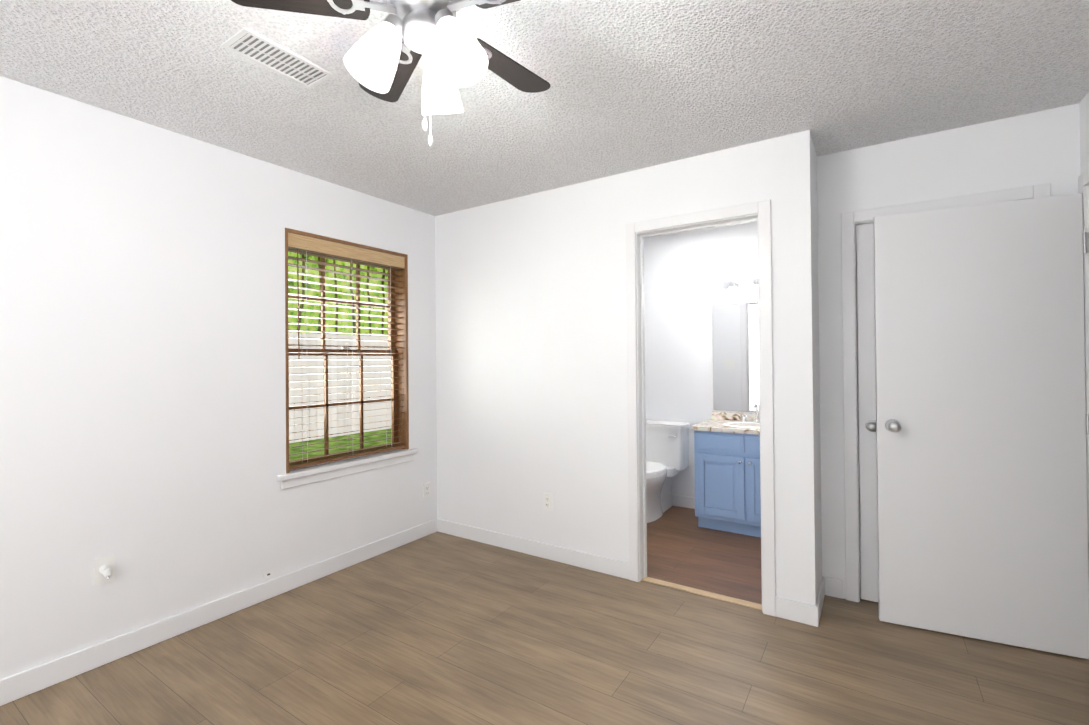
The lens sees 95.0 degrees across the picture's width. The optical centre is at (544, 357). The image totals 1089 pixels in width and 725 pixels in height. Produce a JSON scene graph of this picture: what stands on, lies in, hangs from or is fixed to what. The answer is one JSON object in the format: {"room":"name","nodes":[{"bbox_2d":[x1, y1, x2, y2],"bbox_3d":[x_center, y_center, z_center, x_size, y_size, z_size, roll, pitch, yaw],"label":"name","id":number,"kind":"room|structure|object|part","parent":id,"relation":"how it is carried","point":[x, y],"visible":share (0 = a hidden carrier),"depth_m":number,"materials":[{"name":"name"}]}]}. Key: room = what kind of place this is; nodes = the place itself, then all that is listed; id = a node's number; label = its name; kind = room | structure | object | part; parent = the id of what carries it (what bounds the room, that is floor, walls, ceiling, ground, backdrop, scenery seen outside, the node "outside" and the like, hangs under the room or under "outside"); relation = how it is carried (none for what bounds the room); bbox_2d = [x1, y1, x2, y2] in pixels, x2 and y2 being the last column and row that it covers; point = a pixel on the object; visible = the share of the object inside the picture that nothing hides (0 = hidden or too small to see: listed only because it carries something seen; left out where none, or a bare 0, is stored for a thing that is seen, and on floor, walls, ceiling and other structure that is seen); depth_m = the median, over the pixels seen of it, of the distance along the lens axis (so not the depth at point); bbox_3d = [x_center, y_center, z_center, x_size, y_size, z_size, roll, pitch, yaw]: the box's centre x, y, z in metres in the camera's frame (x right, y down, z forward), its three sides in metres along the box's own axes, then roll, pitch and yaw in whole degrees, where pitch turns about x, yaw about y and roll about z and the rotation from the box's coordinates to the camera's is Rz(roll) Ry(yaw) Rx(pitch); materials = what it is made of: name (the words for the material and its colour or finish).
{"room":"empty bedroom","nodes":[
{"label":"empty bedroom","id":0,"kind":"room"},
{"bbox_2d":[0,76,436,679],"bbox_3d":[-1.587,0.127,2.945,0.160,2.470,5.900,-1,0,33],"label":"wall","id":1,"kind":"structure","parent":0,"point":[142,352],"depth_m":2.38,"materials":[{"name":"paint"}]},
{"bbox_2d":[94,555,114,584],"bbox_3d":[-1.932,0.945,2.203,0.059,0.114,0.070,-1,0,33],"label":"outlet plate","id":2,"kind":"object","parent":1,"relation":"attached to","point":[104,569],"visible":1,"depth_m":2.20,"materials":[{"name":"white plastic"}]},
{"bbox_2d":[0,519,435,705],"bbox_3d":[-1.950,1.310,2.207,0.017,0.100,4.070,-1,0,33],"label":"baseboard","id":3,"kind":"structure","parent":1,"relation":"attached to","point":[33,680],"depth_m":2.46,"materials":[{"name":"paint"}]},
{"bbox_2d":[263,571,273,577],"bbox_3d":[-1.558,1.226,2.817,0.004,0.024,0.054,-1,0,33],"label":"outlet","id":4,"kind":"object","parent":1,"relation":"attached to","point":[267,574],"visible":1,"depth_m":2.81,"materials":[{"name":"white plastic"}]},
{"bbox_2d":[277,228,417,489],"bbox_3d":[-1.310,0.005,3.335,0.198,1.525,1.035,-1,0,33],"label":"window","id":5,"kind":"structure","parent":1,"relation":"in","point":[402,387],"depth_m":3.42,"materials":[{"name":"brown wood"}]},
{"bbox_2d":[288,232,404,469],"bbox_3d":[-1.297,-0.034,3.326,0.074,1.403,0.877,-1,0,33],"label":"window blinds","id":6,"kind":"object","parent":5,"relation":"attached to","point":[307,245],"visible":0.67,"depth_m":3.27,"materials":[{"name":"brown wood"}]},
{"bbox_2d":[423,482,430,498],"bbox_3d":[-0.899,1.022,3.821,0.008,0.114,0.070,-1,0,33],"label":"outlet","id":7,"kind":"object","parent":1,"relation":"attached to","point":[426,491],"visible":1,"depth_m":3.81,"materials":[{"name":"white plastic"}]},
{"bbox_2d":[0,505,1088,724],"bbox_3d":[0.498,1.375,1.576,5.120,0.080,5.900,-1,0,33],"label":"floor","id":8,"kind":"structure","parent":0,"point":[438,628],"depth_m":2.21,"materials":[{"name":"wood"}]},
{"bbox_2d":[646,420,689,522],"bbox_3d":[0.880,0.970,4.272,0.524,0.764,0.750,-1,0,33],"label":"toilet","id":9,"kind":"object","parent":8,"relation":"on","point":[667,452],"visible":0.56,"depth_m":4.33,"materials":[{"name":"white ceramic"}]},
{"bbox_2d":[691,403,760,536],"bbox_3d":[1.624,0.858,3.901,0.784,0.966,0.572,-1,0,33],"label":"bathroom vanity","id":10,"kind":"object","parent":8,"relation":"on","point":[727,469],"visible":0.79,"depth_m":3.77,"materials":[{"name":"wood"}]},
{"bbox_2d":[0,0,1088,237],"bbox_3d":[0.476,-1.185,1.594,5.120,0.100,5.900,-1,0,33],"label":"ceiling","id":11,"kind":"structure","parent":0,"point":[636,84],"depth_m":2.04,"materials":[{"name":"white paint"}]},
{"bbox_2d":[221,27,334,88],"bbox_3d":[-0.996,-1.117,1.884,0.170,0.006,0.340,-1,0,33],"label":"ceiling vent","id":12,"kind":"object","parent":11,"relation":"in","point":[246,43],"visible":1,"depth_m":1.86,"materials":[{"name":"metal"}]},
{"bbox_2d":[231,0,549,146],"bbox_3d":[-0.308,-0.853,1.411,0.988,0.554,0.970,-1,0,33],"label":"ceiling fan","id":13,"kind":"object","parent":11,"relation":"attached to","point":[381,60],"visible":1,"depth_m":1.36,"materials":[{"name":"white glass"}]},
{"bbox_3d":[-0.303,-0.813,1.380,0.358,0.172,0.385,-1,0,33],"label":"lamp shade","id":14,"kind":"part","parent":13,"relation":"part of","materials":[{"name":"white glass"}]},
{"bbox_2d":[435,130,816,605],"bbox_3d":[0.273,0.113,3.250,2.615,2.470,0.110,-1,0,33],"label":"wall","id":15,"kind":"structure","parent":0,"point":[531,355],"depth_m":3.23,"materials":[{"name":"paint"}]},
{"bbox_2d":[436,518,628,578],"bbox_3d":[-0.150,1.303,3.452,1.600,0.100,0.013,-1,0,33],"label":"baseboard","id":16,"kind":"structure","parent":15,"relation":"attached to","point":[614,567],"depth_m":3.37,"materials":[{"name":"paint"}]},
{"bbox_2d":[543,493,551,510],"bbox_3d":[0.020,0.971,3.345,0.070,0.114,0.008,-1,0,33],"label":"outlet","id":17,"kind":"object","parent":15,"relation":"attached to","point":[547,501],"visible":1,"depth_m":3.34,"materials":[{"name":"white plastic"}]},
{"bbox_2d":[626,200,775,615],"bbox_3d":[0.878,0.265,2.854,0.807,2.148,0.139,-1,0,33],"label":"door frame","id":18,"kind":"structure","parent":15,"relation":"attached to","point":[759,212],"depth_m":2.85,"materials":[{"name":"paint"}]},
{"bbox_2d":[642,577,761,609],"bbox_3d":[0.882,1.337,2.840,0.675,0.006,0.055,-1,0,33],"label":"trim","id":19,"kind":"structure","parent":15,"relation":"attached to","point":[709,594],"depth_m":2.81,"materials":[{"name":"brown wood"}]},
{"bbox_2d":[788,599,799,617],"bbox_3d":[1.718,1.286,3.257,0.013,0.100,1.490,-1,0,33],"label":"baseboard","id":20,"kind":"structure","parent":15,"relation":"attached to","point":[793,606],"depth_m":2.52,"materials":[{"name":"paint"}]},
{"bbox_2d":[644,222,759,496],"bbox_3d":[1.119,0.115,4.639,2.505,2.470,0.100,-1,0,33],"label":"wall","id":21,"kind":"structure","parent":0,"point":[687,275],"depth_m":4.47,"materials":[{"name":"paint"}]},
{"bbox_2d":[672,494,694,508],"bbox_3d":[1.307,1.297,4.445,2.005,0.100,0.017,-1,0,33],"label":"baseboard","id":22,"kind":"structure","parent":21,"relation":"attached to","point":[677,500],"depth_m":4.48,"materials":[{"name":"paint"}]},
{"bbox_2d":[712,302,759,411],"bbox_3d":[1.779,-0.001,4.141,0.746,0.915,0.007,-1,0,33],"label":"bathroom mirror","id":23,"kind":"object","parent":21,"relation":"attached to","point":[735,356],"visible":0.43,"depth_m":4.24,"materials":[{"name":"silver metal"}]},
{"bbox_2d":[723,279,757,299],"bbox_3d":[1.741,-0.566,4.093,0.560,0.165,0.130,-1,0,33],"label":"sconce","id":24,"kind":"object","parent":21,"relation":"attached to","point":[732,291],"visible":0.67,"depth_m":4.16,"materials":[{"name":"silver metal"}]},
{"bbox_3d":[1.736,-0.536,4.085,0.492,0.105,0.112,-1,0,33],"label":"lamp shade","id":25,"kind":"part","parent":24,"relation":"part of","materials":[{"name":"white glass"}]},
{"bbox_2d":[812,141,821,596],"bbox_3d":[1.795,0.100,3.286,0.110,2.470,1.620,-1,0,33],"label":"wall","id":26,"kind":"structure","parent":0,"point":[817,368],"depth_m":2.69,"materials":[{"name":"paint"}]},
{"bbox_2d":[812,576,831,626],"bbox_3d":[1.463,1.283,2.633,0.025,0.100,0.413,-1,0,33],"label":"baseboard","id":27,"kind":"structure","parent":26,"relation":"attached to","point":[826,582],"depth_m":2.62,"materials":[{"name":"paint"}]},
{"bbox_2d":[817,103,1080,598],"bbox_3d":[2.068,0.093,2.550,1.155,2.470,0.110,-1,0,33],"label":"wall","id":28,"kind":"structure","parent":0,"point":[1035,148],"depth_m":2.63,"materials":[{"name":"paint"}]},
{"bbox_2d":[856,223,877,601],"bbox_3d":[2.001,0.295,2.531,0.694,2.049,0.110,-1,0,33],"label":"closet door","id":29,"kind":"structure","parent":28,"relation":"in","point":[867,410],"depth_m":2.72,"materials":[{"name":"paint"}]},
{"bbox_2d":[841,183,1050,602],"bbox_3d":[2.026,0.265,2.569,0.829,2.123,0.125,-1,0,33],"label":"door frame","id":30,"kind":"structure","parent":28,"relation":"attached to","point":[849,220],"depth_m":2.72,"materials":[{"name":"paint"}]},
{"bbox_2d":[1079,92,1088,173],"bbox_3d":[1.221,0.084,0.307,0.110,2.470,4.570,-1,0,33],"label":"wall","id":31,"kind":"structure","parent":0,"point":[1084,131],"depth_m":2.21,"materials":[{"name":"paint"}]},
{"bbox_2d":[873,193,1088,658],"bbox_3d":[2.028,0.302,2.315,0.818,2.032,0.199,-1,0,33],"label":"entry door","id":32,"kind":"structure","parent":31,"relation":"in","point":[982,424],"depth_m":2.33,"materials":[{"name":"paint"}]},
{"bbox_2d":[1078,168,1088,578],"bbox_3d":[2.208,0.256,1.820,0.125,2.128,0.899,-1,0,33],"label":"door frame","id":33,"kind":"structure","parent":31,"relation":"attached to","point":[1083,180],"depth_m":2.18,"materials":[{"name":"paint"}]},
{"label":"outside","id":34,"kind":"structure","parent":0,"visible":0},
{"bbox_2d":[289,428,390,460],"bbox_3d":[-13.656,1.705,11.881,29.820,0.250,55.000,-1,0,33],"label":"ground","id":35,"kind":"structure","parent":34,"point":[331,444],"depth_m":8.46,"materials":[{"name":"green plant"}]},
{"bbox_2d":[288,252,387,336],"bbox_3d":[-10.258,-5.486,9.659,0.100,14.060,65.000,-1,0,33],"label":"trees","id":36,"kind":"object","parent":35,"relation":"on","point":[328,315],"depth_m":15.38,"materials":[{"name":"green plant"}]},
{"bbox_2d":[289,332,390,442],"bbox_3d":[-5.690,0.529,6.654,0.100,1.910,45.000,-1,0,33],"label":"fence","id":37,"kind":"object","parent":35,"relation":"on","point":[312,412],"depth_m":9.33,"materials":[{"name":"white wood"}]}
]}

